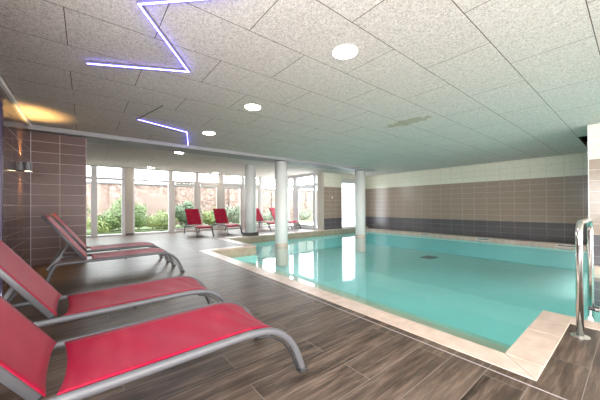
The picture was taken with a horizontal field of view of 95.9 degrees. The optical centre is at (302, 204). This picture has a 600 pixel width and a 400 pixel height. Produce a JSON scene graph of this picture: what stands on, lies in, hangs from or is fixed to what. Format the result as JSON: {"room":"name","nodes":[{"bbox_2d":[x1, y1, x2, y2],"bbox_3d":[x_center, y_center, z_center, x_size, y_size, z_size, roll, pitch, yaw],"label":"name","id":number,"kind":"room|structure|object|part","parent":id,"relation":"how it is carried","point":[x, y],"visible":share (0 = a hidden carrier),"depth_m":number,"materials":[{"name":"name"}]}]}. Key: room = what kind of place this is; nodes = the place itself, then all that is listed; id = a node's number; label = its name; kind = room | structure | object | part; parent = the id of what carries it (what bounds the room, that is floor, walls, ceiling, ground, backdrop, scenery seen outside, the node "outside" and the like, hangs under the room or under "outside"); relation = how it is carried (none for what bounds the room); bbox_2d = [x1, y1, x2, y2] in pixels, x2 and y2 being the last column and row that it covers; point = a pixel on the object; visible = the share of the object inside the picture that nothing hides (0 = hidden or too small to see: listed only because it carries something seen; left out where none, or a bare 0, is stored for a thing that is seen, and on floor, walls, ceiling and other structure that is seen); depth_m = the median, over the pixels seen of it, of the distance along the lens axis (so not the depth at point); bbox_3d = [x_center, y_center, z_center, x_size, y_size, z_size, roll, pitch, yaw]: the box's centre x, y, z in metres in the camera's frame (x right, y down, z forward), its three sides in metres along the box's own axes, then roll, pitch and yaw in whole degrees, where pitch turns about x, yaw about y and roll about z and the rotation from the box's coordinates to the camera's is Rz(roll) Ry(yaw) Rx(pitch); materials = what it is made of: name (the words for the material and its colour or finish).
{"room":"indoor swimming pool","nodes":[
{"label":"indoor swimming pool","id":0,"kind":"room"},
{"bbox_2d":[0,86,30,295],"bbox_3d":[-2.063,-0.179,1.166,0.200,2.557,20.400,0,0,-39],"label":"wall","id":1,"kind":"structure","parent":0,"point":[16,132],"depth_m":3.95,"materials":[{"name":"brown tile"}]},
{"bbox_2d":[0,94,2,296],"bbox_3d":[-3.330,-0.084,2.860,0.149,2.400,0.970,0,0,-39],"label":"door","id":2,"kind":"structure","parent":1,"relation":"in","point":[1,97],"depth_m":3.21,"materials":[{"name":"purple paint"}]},
{"bbox_2d":[0,77,30,125],"bbox_3d":[-0.223,-1.462,-0.935,0.035,0.035,14.800,0,0,-39],"label":"trim","id":3,"kind":"structure","parent":1,"relation":"attached to","point":[2,84],"depth_m":3.67,"materials":[{"name":"white paint"}]},
{"bbox_2d":[19,162,32,171],"bbox_3d":[-4.297,-0.582,4.211,0.138,0.140,0.100,0,0,-39],"label":"wall lamp","id":4,"kind":"object","parent":1,"relation":"attached to","point":[26,166],"visible":1,"depth_m":4.18,"materials":[{"name":"grey metal"}]},
{"bbox_3d":[-4.281,-0.582,4.224,0.096,0.140,0.096,0,0,-39],"label":"lamp shade","id":5,"kind":"part","parent":4,"relation":"part of","materials":[{"name":"grey metal"}]},
{"bbox_2d":[86,198,86,259],"bbox_3d":[-4.785,-0.100,5.350,0.804,2.475,0.306,0,0,-39],"label":"trim","id":6,"kind":"structure","parent":1,"relation":"attached to","point":[86,198],"depth_m":5.48,"materials":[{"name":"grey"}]},
{"bbox_2d":[86,165,96,237],"bbox_3d":[-7.775,-0.102,9.366,1.030,2.557,0.120,0,0,-39],"label":"window","id":7,"kind":"structure","parent":1,"relation":"in","point":[93,177],"depth_m":9.59,"materials":[{"name":"grey metal"}]},
{"bbox_2d":[0,0,599,177],"bbox_3d":[2.649,-1.523,5.035,12.596,0.120,20.500,0,0,-39],"label":"ceiling","id":8,"kind":"structure","parent":0,"point":[429,84],"depth_m":3.11,"materials":[{"name":"white tile"}]},
{"bbox_2d":[86,0,197,71],"bbox_3d":[-1.290,-1.439,2.322,0.879,0.030,1.794,0,0,-39],"label":"light strip","id":9,"kind":"object","parent":8,"relation":"attached to","point":[140,3],"visible":1,"depth_m":2.57,"materials":[{"name":"white plastic"}]},
{"bbox_2d":[137,105,188,144],"bbox_3d":[-2.554,-1.417,5.158,0.646,0.030,2.667,0,0,-10],"label":"light strip","id":10,"kind":"object","parent":8,"relation":"attached to","point":[162,105],"visible":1,"depth_m":4.85,"materials":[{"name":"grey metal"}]},
{"bbox_2d":[29,125,374,171],"bbox_3d":[-1.145,-1.384,8.219,10.076,0.082,0.620,0,0,-39],"label":"beam","id":11,"kind":"structure","parent":8,"relation":"attached to","point":[90,137],"depth_m":6.53,"materials":[{"name":"grey paint"}]},
{"bbox_2d":[202,131,214,134],"bbox_3d":[-1.889,-1.431,5.464,0.250,0.008,0.250,0,0,-39],"label":"recessed light","id":12,"kind":"object","parent":8,"relation":"in","point":[205,132],"visible":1,"depth_m":5.47,"materials":[{"name":"white plastic"}]},
{"bbox_2d":[244,104,260,109],"bbox_3d":[-0.742,-1.446,4.038,0.250,0.008,0.250,0,0,-39],"label":"recessed light","id":13,"kind":"object","parent":8,"relation":"in","point":[248,106],"visible":1,"depth_m":4.04,"materials":[{"name":"white plastic"}]},
{"bbox_2d":[332,44,357,58],"bbox_3d":[0.407,-1.460,2.602,0.250,0.008,0.250,0,0,-39],"label":"recessed light","id":14,"kind":"object","parent":8,"relation":"in","point":[345,51],"visible":1,"depth_m":2.58,"materials":[{"name":"white plastic"}]},
{"bbox_2d":[0,226,599,399],"bbox_3d":[1.543,1.219,3.925,8.876,0.250,20.200,0,0,-39],"label":"floor","id":15,"kind":"structure","parent":0,"point":[347,356],"depth_m":1.96,"materials":[{"name":"brown wood"}]},
{"bbox_2d":[31,132,85,265],"bbox_3d":[-4.790,-0.100,5.350,0.796,2.475,0.300,0,0,-39],"label":"wall pier","id":16,"kind":"object","parent":15,"relation":"on","point":[58,176],"visible":0.86,"depth_m":5.20,"materials":[{"name":"brown tile"}]},
{"bbox_2d":[49,213,169,276],"bbox_3d":[-3.447,0.638,4.960,1.730,0.980,0.620,0,0,-39],"label":"sun lounger","id":17,"kind":"object","parent":15,"relation":"on","point":[99,248],"visible":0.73,"depth_m":4.75,"materials":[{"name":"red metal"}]},
{"bbox_3d":[-3.938,0.462,4.566,0.454,0.627,0.542,0,0,-39],"label":"backrest frame","id":18,"kind":"part","parent":17,"relation":"part of","materials":[{"name":"grey metal"}]},
{"bbox_3d":[-3.625,0.943,5.180,1.714,0.362,0.035,0,0,-39],"label":"rail","id":19,"kind":"part","parent":17,"relation":"part of","materials":[{"name":"grey metal"}]},
{"bbox_3d":[-3.267,0.939,4.736,1.714,0.362,0.035,0,0,-39],"label":"rail","id":20,"kind":"part","parent":17,"relation":"part of","materials":[{"name":"grey metal"}]},
{"bbox_2d":[41,214,184,282],"bbox_3d":[-2.817,0.630,4.177,1.730,0.980,0.620,0,0,-39],"label":"sun lounger","id":21,"kind":"object","parent":15,"relation":"on","point":[113,255],"visible":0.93,"depth_m":3.92,"materials":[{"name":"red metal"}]},
{"bbox_3d":[-3.308,0.455,3.783,0.454,0.627,0.542,0,0,-39],"label":"backrest frame","id":22,"kind":"part","parent":21,"relation":"part of","materials":[{"name":"grey metal"}]},
{"bbox_3d":[-2.995,0.935,4.397,1.714,0.362,0.035,0,0,-39],"label":"rail","id":23,"kind":"part","parent":21,"relation":"part of","materials":[{"name":"grey metal"}]},
{"bbox_3d":[-2.637,0.931,3.953,1.714,0.362,0.035,0,0,-39],"label":"rail","id":24,"kind":"part","parent":21,"relation":"part of","materials":[{"name":"grey metal"}]},
{"bbox_2d":[0,239,227,326],"bbox_3d":[-1.484,0.612,2.240,1.730,0.980,0.620,0,0,-39],"label":"sun lounger","id":25,"kind":"object","parent":15,"relation":"on","point":[22,278],"visible":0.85,"depth_m":2.05,"materials":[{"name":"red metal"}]},
{"bbox_3d":[-1.975,0.436,1.847,0.454,0.627,0.542,0,0,-39],"label":"backrest frame","id":26,"kind":"part","parent":25,"relation":"part of","materials":[{"name":"grey metal"}]},
{"bbox_3d":[-1.661,0.917,2.460,1.714,0.362,0.035,0,0,-39],"label":"rail","id":27,"kind":"part","parent":25,"relation":"part of","materials":[{"name":"grey metal"}]},
{"bbox_3d":[-1.304,0.913,2.016,1.714,0.362,0.035,0,0,-39],"label":"rail","id":28,"kind":"part","parent":25,"relation":"part of","materials":[{"name":"grey metal"}]},
{"bbox_2d":[126,167,132,232],"bbox_3d":[-6.606,-0.104,10.307,0.230,2.557,0.260,0,0,-39],"label":"pier","id":29,"kind":"object","parent":15,"relation":"on","point":[129,171],"visible":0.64,"depth_m":10.21,"materials":[{"name":"beige paint"}]},
{"bbox_2d":[97,165,125,236],"bbox_3d":[-7.035,-0.103,9.962,0.870,2.557,0.120,0,0,-39],"label":"window","id":30,"kind":"structure","parent":29,"relation":"attached to","point":[122,179],"depth_m":10.14,"materials":[{"name":"grey metal"}]},
{"bbox_2d":[133,168,169,234],"bbox_3d":[-6.014,-0.105,10.783,1.290,2.557,0.120,0,0,-39],"label":"window","id":31,"kind":"structure","parent":29,"relation":"attached to","point":[134,179],"depth_m":10.69,"materials":[{"name":"grey metal"}]},
{"bbox_2d":[0,296,307,399],"bbox_3d":[-0.835,0.604,1.479,1.730,0.980,0.620,0,0,-39],"label":"sun lounger","id":32,"kind":"object","parent":15,"relation":"on","point":[26,349],"visible":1,"depth_m":1.35,"materials":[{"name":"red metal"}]},
{"bbox_3d":[-1.326,0.429,1.085,0.454,0.627,0.542,0,0,-39],"label":"backrest frame","id":33,"kind":"part","parent":32,"relation":"part of","materials":[{"name":"grey metal"}]},
{"bbox_3d":[-1.012,0.910,1.699,1.714,0.362,0.035,0,0,-39],"label":"rail","id":34,"kind":"part","parent":32,"relation":"part of","materials":[{"name":"grey metal"}]},
{"bbox_3d":[-0.655,0.905,1.255,1.714,0.362,0.035,0,0,-39],"label":"rail","id":35,"kind":"part","parent":32,"relation":"part of","materials":[{"name":"grey metal"}]},
{"bbox_2d":[169,171,220,232],"bbox_3d":[-4.670,-0.106,11.865,2.160,2.557,0.120,0,0,-39],"label":"door","id":36,"kind":"structure","parent":15,"relation":"on","point":[196,184],"depth_m":11.78,"materials":[{"name":"grey metal"}]},
{"bbox_2d":[184,209,214,236],"bbox_3d":[-3.974,0.670,10.308,0.620,0.980,1.730,0,0,-38],"label":"sun lounger","id":37,"kind":"object","parent":15,"relation":"on","point":[192,215],"visible":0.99,"depth_m":10.71,"materials":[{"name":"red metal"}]},
{"bbox_3d":[-4.196,0.973,10.130,0.035,0.362,1.714,0,0,-38],"label":"rail","id":38,"kind":"part","parent":37,"relation":"part of","materials":[{"name":"grey metal"}]},
{"bbox_2d":[212,208,242,234],"bbox_3d":[-3.093,0.669,11.017,0.620,0.980,1.730,0,0,-38],"label":"sun lounger","id":39,"kind":"object","parent":15,"relation":"on","point":[220,215],"visible":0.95,"depth_m":11.41,"materials":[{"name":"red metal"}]},
{"bbox_2d":[220,174,260,228],"bbox_3d":[-2.995,-0.109,13.212,2.140,2.557,0.120,0,0,-39],"label":"door","id":40,"kind":"structure","parent":15,"relation":"on","point":[241,186],"depth_m":13.17,"materials":[{"name":"grey metal"}]},
{"bbox_2d":[243,165,258,235],"bbox_3d":[-1.894,-0.133,9.850,0.420,2.557,0.420,0,0,-39],"label":"round column","id":41,"kind":"structure","parent":15,"relation":"on","point":[250,170],"depth_m":9.68,"materials":[{"name":"white paint"}]},
{"bbox_2d":[256,208,274,230],"bbox_3d":[-1.773,0.670,12.557,0.620,0.980,1.730,0,0,-45],"label":"sun lounger","id":42,"kind":"object","parent":15,"relation":"on","point":[259,218],"visible":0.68,"depth_m":12.90,"materials":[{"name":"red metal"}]},
{"bbox_2d":[261,177,274,226],"bbox_3d":[-1.741,-0.110,14.222,1.080,2.557,0.120,0,0,-39],"label":"window","id":43,"kind":"structure","parent":15,"relation":"on","point":[262,185],"depth_m":13.89,"materials":[{"name":"grey metal"}]},
{"bbox_2d":[268,208,300,228],"bbox_3d":[-0.893,0.668,13.164,1.730,0.980,0.620,-1,0,43],"label":"sun lounger","id":44,"kind":"object","parent":15,"relation":"on","point":[272,210],"visible":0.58,"depth_m":13.31,"materials":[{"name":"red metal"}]},
{"bbox_2d":[287,176,293,226],"bbox_3d":[-0.852,-0.116,14.026,0.120,2.557,1.480,0,0,-39],"label":"window","id":45,"kind":"structure","parent":15,"relation":"on","point":[290,177],"depth_m":13.83,"materials":[{"name":"grey"}]},
{"bbox_2d":[173,242,566,399],"bbox_3d":[1.337,1.082,1.643,0.010,0.002,16.900,0,0,-39],"label":"trim","id":46,"kind":"structure","parent":15,"relation":"on","point":[173,242],"depth_m":2.14,"materials":[{"name":"grey stone"}]},
{"bbox_2d":[198,226,599,380],"bbox_3d":[1.960,1.105,4.029,7.470,0.034,18.572,0,0,-14],"label":"trim","id":47,"kind":"structure","parent":15,"relation":"on","point":[534,348],"depth_m":2.31,"materials":[{"name":"beige stone"}]},
{"bbox_2d":[233,236,599,345],"bbox_3d":[5.071,1.655,4.539,9.050,0.645,16.740,0,0,-39],"label":"swimming pool","id":48,"kind":"object","parent":15,"relation":"in","point":[498,300],"visible":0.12,"depth_m":6.64,"materials":[{"name":"teal liquid"}]},
{"bbox_2d":[275,161,287,265],"bbox_3d":[-0.679,0.294,8.628,0.414,3.275,0.414,0,0,-39],"label":"round column","id":49,"kind":"structure","parent":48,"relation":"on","point":[281,203],"depth_m":8.46,"materials":[{"name":"white paint"}]},
{"bbox_2d":[213,227,367,257],"bbox_3d":[1.959,1.238,4.028,7.472,0.228,18.577,0,0,-14],"label":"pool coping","id":50,"kind":"object","parent":48,"relation":"attached to","point":[242,252],"visible":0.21,"depth_m":9.75,"materials":[{"name":"beige tile"}]},
{"bbox_2d":[355,171,365,251],"bbox_3d":[2.359,0.291,11.073,0.414,3.275,0.414,0,0,-39],"label":"round column","id":51,"kind":"structure","parent":48,"relation":"on","point":[360,236],"depth_m":10.90,"materials":[{"name":"white paint"}]},
{"bbox_2d":[247,262,508,352],"bbox_3d":[0.029,1.716,4.601,1.070,0.380,5.920,0,0,-39],"label":"bench","id":52,"kind":"object","parent":48,"relation":"in","point":[496,347],"visible":0.09,"depth_m":3.65,"materials":[{"name":"beige tile"}]},
{"bbox_2d":[254,263,510,347],"bbox_3d":[0.519,1.736,4.996,0.190,0.340,5.920,0,0,-39],"label":"step","id":53,"kind":"structure","parent":48,"relation":"on","point":[320,284],"depth_m":3.87,"materials":[{"name":"teal tile"}]},
{"bbox_2d":[315,231,516,243],"bbox_3d":[4.991,1.267,4.415,8.570,0.001,16.640,0,0,-39],"label":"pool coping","id":54,"kind":"object","parent":48,"relation":"attached to","point":[368,233],"visible":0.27,"depth_m":11.31},
{"bbox_2d":[420,255,437,258],"bbox_3d":[4.531,1.898,9.685,0.540,0.020,0.400,0,0,-39],"label":"drain grate","id":55,"kind":"object","parent":48,"relation":"on","point":[426,256],"visible":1,"depth_m":9.60,"materials":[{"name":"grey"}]},
{"bbox_2d":[366,237,586,270],"bbox_3d":[5.750,1.626,10.535,0.275,0.560,8.050,0,0,-39],"label":"ledge","id":56,"kind":"object","parent":48,"relation":"on","point":[552,257],"visible":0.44,"depth_m":9.31,"materials":[{"name":"teal tile"}]},
{"bbox_2d":[570,218,599,339],"bbox_3d":[2.734,0.979,2.267,0.920,1.698,0.620,0,0,-39],"label":"pool ladder","id":57,"kind":"object","parent":15,"relation":"attached to","point":[579,274],"visible":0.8,"depth_m":2.22,"materials":[{"name":"silver metal"}]},
{"bbox_3d":[2.577,0.981,2.462,0.846,1.698,0.047,0,0,-39],"label":"handrail","id":58,"kind":"part","parent":57,"relation":"part of","materials":[{"name":"silver metal"}]},
{"bbox_2d":[324,172,366,229],"bbox_3d":[2.110,-0.088,13.026,3.220,2.657,0.250,0,0,-39],"label":"wall","id":59,"kind":"structure","parent":0,"point":[332,181],"depth_m":12.34,"materials":[{"name":"tile"}]},
{"bbox_2d":[294,172,317,229],"bbox_3d":[0.156,-0.129,12.751,0.150,2.557,1.770,0,0,-39],"label":"door","id":60,"kind":"structure","parent":59,"relation":"in","point":[314,185],"depth_m":12.59,"materials":[{"name":"grey metal"}]},
{"bbox_2d":[318,172,323,229],"bbox_3d":[0.811,-0.137,11.976,0.120,2.557,0.260,0,0,-39],"label":"trim","id":61,"kind":"structure","parent":59,"relation":"attached to","point":[320,174],"depth_m":11.91,"materials":[{"name":"beige paint"}]},
{"bbox_2d":[342,179,354,227],"bbox_3d":[2.202,0.020,13.055,1.080,2.440,0.140,0,0,-39],"label":"window","id":62,"kind":"structure","parent":59,"relation":"in","point":[348,185],"depth_m":13.07,"materials":[{"name":"grey glass"}]},
{"bbox_2d":[367,152,588,244],"bbox_3d":[6.960,-0.142,9.408,0.200,2.643,11.950,0,0,-39],"label":"wall","id":63,"kind":"structure","parent":0,"point":[543,198],"depth_m":9.59,"materials":[{"name":"tile"}]},
{"bbox_2d":[557,244,574,247],"bbox_3d":[7.677,1.221,7.872,0.006,0.060,0.420,0,0,-39],"label":"skimmer slot","id":64,"kind":"object","parent":63,"relation":"attached to","point":[570,246],"visible":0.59,"depth_m":7.87,"materials":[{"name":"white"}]},
{"bbox_2d":[588,123,599,306],"bbox_3d":[9.558,0.165,2.933,3.870,3.357,8.590,0,0,-39],"label":"wall","id":65,"kind":"structure","parent":0,"point":[593,130],"depth_m":5.00,"materials":[{"name":"tile"}]},
{"bbox_2d":[365,228,586,250],"bbox_3d":[5.738,1.268,10.529,0.300,0.156,8.050,0,0,-39],"label":"trim","id":66,"kind":"structure","parent":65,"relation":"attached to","point":[544,244],"depth_m":9.22,"materials":[{"name":"beige tile"}]},
{"bbox_2d":[588,155,588,212],"bbox_3d":[5.355,-0.160,5.068,0.010,2.637,0.008,0,0,-39],"label":"trim","id":67,"kind":"structure","parent":65,"relation":"attached to","point":[588,155],"depth_m":5.07,"materials":[{"name":"white plastic"}]},
{"bbox_2d":[594,265,599,277],"bbox_3d":[8.017,1.200,1.683,0.100,0.210,8.590,0,0,-39],"label":"trim","id":68,"kind":"structure","parent":65,"relation":"attached to","point":[596,267],"depth_m":4.92,"materials":[{"name":"beige stone"}]},
{"label":"outside","id":69,"kind":"structure","parent":0,"visible":0},
{"bbox_2d":[87,222,312,235],"bbox_3d":[-9.375,1.365,26.008,42.000,0.120,27.700,0,0,-39],"label":"ground","id":70,"kind":"structure","parent":69,"point":[312,222],"depth_m":15.62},
{"bbox_2d":[86,181,312,228],"bbox_3d":[-3.392,0.101,18.571,42.000,2.400,0.430,0,0,-39],"label":"wall","id":71,"kind":"structure","parent":70,"relation":"on","point":[155,196],"depth_m":15.36,"materials":[{"name":"brick"}]},
{"bbox_2d":[87,219,312,234],"bbox_3d":[-2.339,1.183,17.264,42.000,0.070,2.950,0,0,-39],"label":"garden bed","id":72,"kind":"object","parent":70,"relation":"on","point":[144,228],"visible":0.11,"depth_m":12.28,"materials":[{"name":"soil"}]},
{"bbox_2d":[87,217,112,232],"bbox_3d":[-8.266,0.871,10.963,0.988,0.745,0.675,0,0,-39],"label":"shrub","id":73,"kind":"object","parent":72,"relation":"on","point":[103,224],"visible":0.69,"depth_m":10.94,"materials":[{"name":"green plant"}]},
{"bbox_2d":[97,195,138,230],"bbox_3d":[-7.995,0.372,11.797,1.686,1.747,1.091,0,0,-39],"label":"shrub","id":74,"kind":"object","parent":72,"relation":"on","point":[108,217],"visible":0.55,"depth_m":11.53,"materials":[{"name":"green plant"}]},
{"bbox_2d":[135,203,148,229],"bbox_3d":[-7.381,0.586,12.162,0.880,1.310,0.790,0,0,-39],"label":"shrub","id":75,"kind":"object","parent":72,"relation":"on","point":[141,212],"visible":0.63,"depth_m":12.08,"materials":[{"name":"green plant"}]},
{"bbox_2d":[145,210,177,228],"bbox_3d":[-6.595,0.749,12.677,0.832,0.990,1.504,-1,0,39],"label":"shrub","id":76,"kind":"object","parent":72,"relation":"on","point":[161,218],"visible":0.76,"depth_m":12.49,"materials":[{"name":"green plant"}]},
{"bbox_2d":[175,200,202,226],"bbox_3d":[-5.765,0.508,13.591,1.534,1.468,1.103,0,0,-39],"label":"shrub","id":77,"kind":"object","parent":72,"relation":"on","point":[181,216],"visible":0.42,"depth_m":13.33,"materials":[{"name":"green plant"}]},
{"bbox_2d":[201,206,215,225],"bbox_3d":[-4.813,0.648,14.525,1.310,1.187,0.918,0,0,-39],"label":"shrub","id":78,"kind":"object","parent":72,"relation":"on","point":[210,220],"visible":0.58,"depth_m":14.26,"materials":[{"name":"green plant"}]},
{"bbox_2d":[225,203,239,223],"bbox_3d":[-3.638,0.566,15.337,1.912,1.352,1.026,0,0,-39],"label":"shrub","id":79,"kind":"object","parent":72,"relation":"on","point":[231,213],"visible":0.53,"depth_m":14.96,"materials":[{"name":"green plant"}]},
{"bbox_2d":[263,210,272,220],"bbox_3d":[-2.337,0.792,17.676,1.654,0.911,0.892,0,0,-39],"label":"shrub","id":80,"kind":"object","parent":72,"relation":"on","point":[268,215],"visible":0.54,"depth_m":17.58,"materials":[{"name":"green plant"}]},
{"bbox_2d":[299,208,312,219],"bbox_3d":[0.106,0.754,20.006,1.741,0.983,0.913,0,0,-39],"label":"shrub","id":81,"kind":"object","parent":72,"relation":"on","point":[306,213],"visible":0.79,"depth_m":20.06,"materials":[{"name":"green plant"}]},
{"bbox_2d":[199,174,268,188],"bbox_3d":[-7.786,-1.210,30.330,6.700,5.000,5.600,0,0,-39],"label":"house","id":82,"kind":"structure","parent":70,"relation":"on","point":[204,178],"depth_m":28.53,"materials":[{"name":"white"}]}
]}

